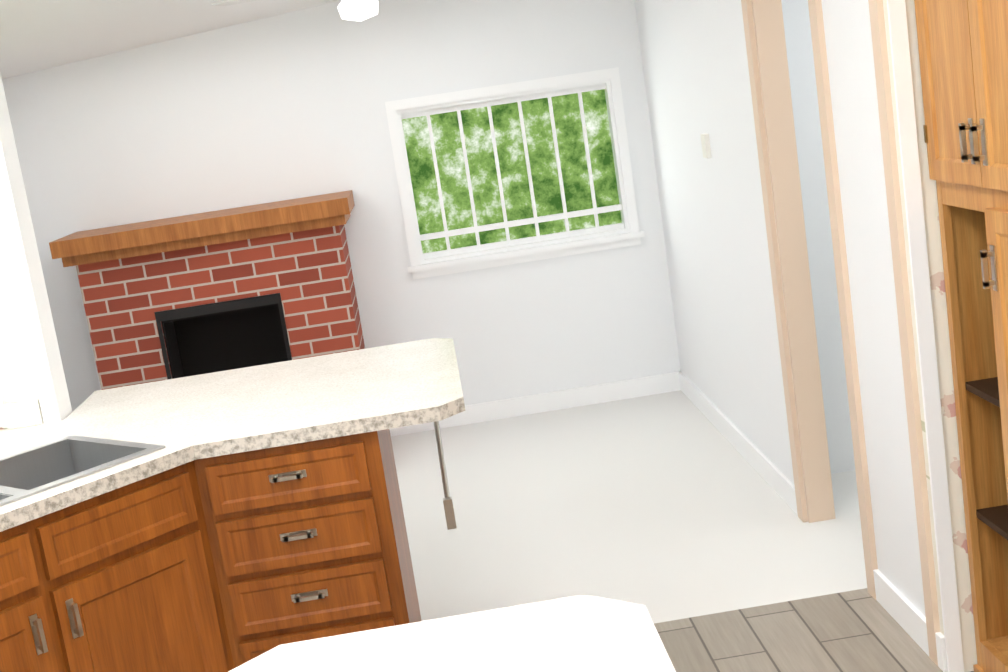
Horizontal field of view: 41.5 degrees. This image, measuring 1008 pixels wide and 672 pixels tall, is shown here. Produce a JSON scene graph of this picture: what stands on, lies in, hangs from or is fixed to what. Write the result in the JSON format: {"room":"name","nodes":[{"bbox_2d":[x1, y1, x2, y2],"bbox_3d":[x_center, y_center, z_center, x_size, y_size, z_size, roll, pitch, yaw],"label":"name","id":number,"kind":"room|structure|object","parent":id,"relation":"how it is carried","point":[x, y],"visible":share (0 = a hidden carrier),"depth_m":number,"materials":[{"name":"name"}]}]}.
{"room":"kitchen","nodes":[
{"label":"kitchen","id":0,"kind":"room"},
{"bbox_2d":[0,223,38,429],"bbox_3d":[-1.909,-0.317,4.108,0.800,3.150,0.120,-9,11,-2],"label":"wall","id":1,"kind":"structure","parent":0,"point":[17,382],"depth_m":4.14,"materials":[{"name":"paint"}]},
{"bbox_2d":[0,385,7,426],"bbox_3d":[-1.911,-0.301,4.103,0.530,1.260,0.134,-9,11,-2],"label":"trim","id":2,"kind":"structure","parent":1,"relation":"attached to","point":[3,421],"depth_m":4.16,"materials":[{"name":"white wood"}]},
{"bbox_2d":[3,399,43,428],"bbox_3d":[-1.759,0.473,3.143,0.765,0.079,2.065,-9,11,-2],"label":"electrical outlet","id":3,"kind":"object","parent":1,"relation":"attached to","point":[20,414],"depth_m":4.15,"materials":[{"name":"plastic"}]},
{"bbox_2d":[0,73,71,422],"bbox_3d":[-1.518,-0.379,4.124,0.052,3.150,0.144,-9,11,-2],"label":"trim","id":4,"kind":"structure","parent":1,"relation":"attached to","point":[33,302],"depth_m":4.12,"materials":[{"name":"white wood"}]},
{"bbox_2d":[0,0,338,78],"bbox_3d":[0.263,-1.461,2.525,5.510,1.077,8.710,-9,11,-2],"label":"ceiling","id":5,"kind":"structure","parent":0,"point":[36,35],"depth_m":6.14,"materials":[{"name":"white paint"}]},
{"bbox_2d":[211,0,377,20],"bbox_3d":[-0.618,-1.487,5.475,1.219,0.380,1.165,-9,11,-2],"label":"ceiling fan","id":6,"kind":"object","parent":5,"relation":"hanging from","point":[357,10],"visible":1,"depth_m":5.41,"materials":[{"name":"silver metal"}]},
{"bbox_2d":[2,0,680,411],"bbox_3d":[0.124,-1.155,6.952,5.510,3.150,0.100,-9,11,-2],"label":"wall","id":7,"kind":"structure","parent":0,"point":[278,108],"depth_m":6.85,"materials":[{"name":"white paint"}]},
{"bbox_2d":[385,67,644,279],"bbox_3d":[0.054,-0.852,6.983,1.260,0.930,0.135,-9,11,-2],"label":"window","id":8,"kind":"structure","parent":7,"relation":"in","point":[567,242],"depth_m":6.98,"materials":[{"name":"white"}]},
{"bbox_2d":[390,372,677,435],"bbox_3d":[-0.208,0.425,7.150,2.380,0.100,0.015,-9,11,-2],"label":"baseboard","id":9,"kind":"structure","parent":7,"relation":"attached to","point":[663,383],"depth_m":7.16,"materials":[{"name":"white wood"}]},
{"bbox_2d":[391,390,973,671],"bbox_3d":[0.653,1.157,3.017,5.510,0.060,8.710,-9,11,-2],"label":"floor","id":10,"kind":"structure","parent":0,"point":[667,506],"depth_m":5.05,"materials":[{"name":"white"}]},
{"bbox_2d":[0,460,235,671],"bbox_3d":[-1.113,0.875,3.344,0.715,0.880,0.724,-9,11,-2],"label":"base cabinet","id":11,"kind":"object","parent":10,"relation":"on","point":[126,578],"depth_m":3.44,"materials":[{"name":"brown wood"}]},
{"bbox_2d":[0,438,195,531],"bbox_3d":[-1.071,0.418,3.225,0.527,0.040,0.669,-9,11,-2],"label":"countertop","id":12,"kind":"structure","parent":11,"relation":"on","point":[15,513],"depth_m":3.37,"materials":[{"name":"stone"}]},
{"bbox_2d":[49,190,364,389],"bbox_3d":[-1.372,0.066,6.620,1.430,1.330,0.767,-9,11,-2],"label":"fireplace","id":13,"kind":"object","parent":10,"relation":"on","point":[214,291],"visible":0.62,"depth_m":6.53,"materials":[{"name":"brick"}]},
{"bbox_2d":[196,429,421,666],"bbox_3d":[-0.554,0.669,3.997,0.505,0.880,0.622,-9,11,-2],"label":"base cabinet","id":14,"kind":"object","parent":10,"relation":"on","point":[225,563],"depth_m":3.67,"materials":[{"name":"brown wood"}]},
{"bbox_2d":[71,368,243,413],"bbox_3d":[-1.139,0.206,4.408,0.523,0.040,0.418,-9,11,-2],"label":"countertop","id":15,"kind":"structure","parent":14,"relation":"on","point":[221,380],"depth_m":4.44,"materials":[{"name":"stone"}]},
{"bbox_2d":[0,338,464,463],"bbox_3d":[-1.142,0.331,3.743,2.077,0.040,1.768,-9,11,-2],"label":"countertop","id":16,"kind":"structure","parent":14,"relation":"on","point":[183,420],"depth_m":3.95,"materials":[{"name":"stone"}]},
{"bbox_2d":[0,435,164,505],"bbox_3d":[-1.346,0.485,3.481,0.476,0.196,0.816,1,14,41],"label":"sink","id":17,"kind":"object","parent":16,"relation":"in","point":[40,468],"visible":0.21,"depth_m":3.78,"materials":[{"name":"silver metal"}]},
{"bbox_2d":[228,594,675,671],"bbox_3d":[-0.007,1.005,1.635,0.660,0.930,1.160,-9,11,-2],"label":"table","id":18,"kind":"object","parent":10,"relation":"on","point":[583,633],"visible":1,"depth_m":2.01,"materials":[{"name":"laminate"}]},
{"bbox_2d":[914,0,1007,671],"bbox_3d":[1.370,-0.156,3.094,0.477,2.256,0.681,-9,11,-2],"label":"tall cabinet","id":19,"kind":"object","parent":10,"relation":"on","point":[963,51],"visible":1,"depth_m":3.17,"materials":[{"name":"brown wood"}]},
{"bbox_2d":[635,0,925,616],"bbox_3d":[0.913,-0.950,5.237,0.100,3.150,3.650,-9,11,-2],"label":"wall","id":20,"kind":"structure","parent":0,"point":[695,67],"depth_m":5.17,"materials":[{"name":"white paint"}]},
{"bbox_2d":[700,134,711,157],"bbox_3d":[0.857,-0.807,5.640,0.019,0.100,0.080,-9,11,-2],"label":"light switch","id":21,"kind":"object","parent":20,"relation":"attached to","point":[705,143],"visible":1,"depth_m":5.61,"materials":[{"name":"white plastic"}]},
{"bbox_2d":[674,371,797,514],"bbox_3d":[1.037,0.439,6.092,0.015,0.100,2.210,-9,11,-2],"label":"baseboard","id":22,"kind":"structure","parent":20,"relation":"attached to","point":[768,471],"depth_m":5.84,"materials":[{"name":"white wood"}]},
{"bbox_2d":[741,0,939,665],"bbox_3d":[1.060,-0.240,4.161,0.118,2.120,1.350,-9,11,-2],"label":"door frame","id":23,"kind":"structure","parent":20,"relation":"attached to","point":[777,125],"depth_m":4.62,"materials":[{"name":"beige wood"}]},
{"bbox_2d":[873,569,946,671],"bbox_3d":[1.190,0.827,3.907,0.015,0.100,0.540,-9,11,-2],"label":"baseboard","id":24,"kind":"structure","parent":20,"relation":"attached to","point":[903,611],"depth_m":3.90,"materials":[{"name":"white wood"}]},
{"bbox_2d":[781,0,854,473],"bbox_3d":[1.645,-1.059,5.233,1.380,3.150,0.100,-9,11,-2],"label":"wall","id":25,"kind":"structure","parent":0,"point":[801,67],"depth_m":5.25,"materials":[{"name":"white paint"}]},
{"bbox_2d":[883,0,976,671],"bbox_3d":[1.254,-0.656,3.404,0.530,3.150,0.100,-9,11,-2],"label":"wall","id":26,"kind":"structure","parent":0,"point":[942,341],"depth_m":3.48,"materials":[{"name":"paint"}]},
{"bbox_2d":[887,0,963,671],"bbox_3d":[1.005,-0.607,3.338,0.042,3.150,0.012,-9,11,-2],"label":"trim","id":27,"kind":"structure","parent":26,"relation":"attached to","point":[901,65],"depth_m":3.44,"materials":[{"name":"white wood"}]},
{"label":"outside","id":28,"kind":"structure","parent":0,"visible":0},
{"bbox_2d":[402,89,621,252],"bbox_3d":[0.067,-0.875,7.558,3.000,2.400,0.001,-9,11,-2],"label":"foliage","id":29,"kind":"object","parent":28,"point":[511,159],"visible":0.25,"depth_m":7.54,"materials":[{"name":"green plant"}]}
]}

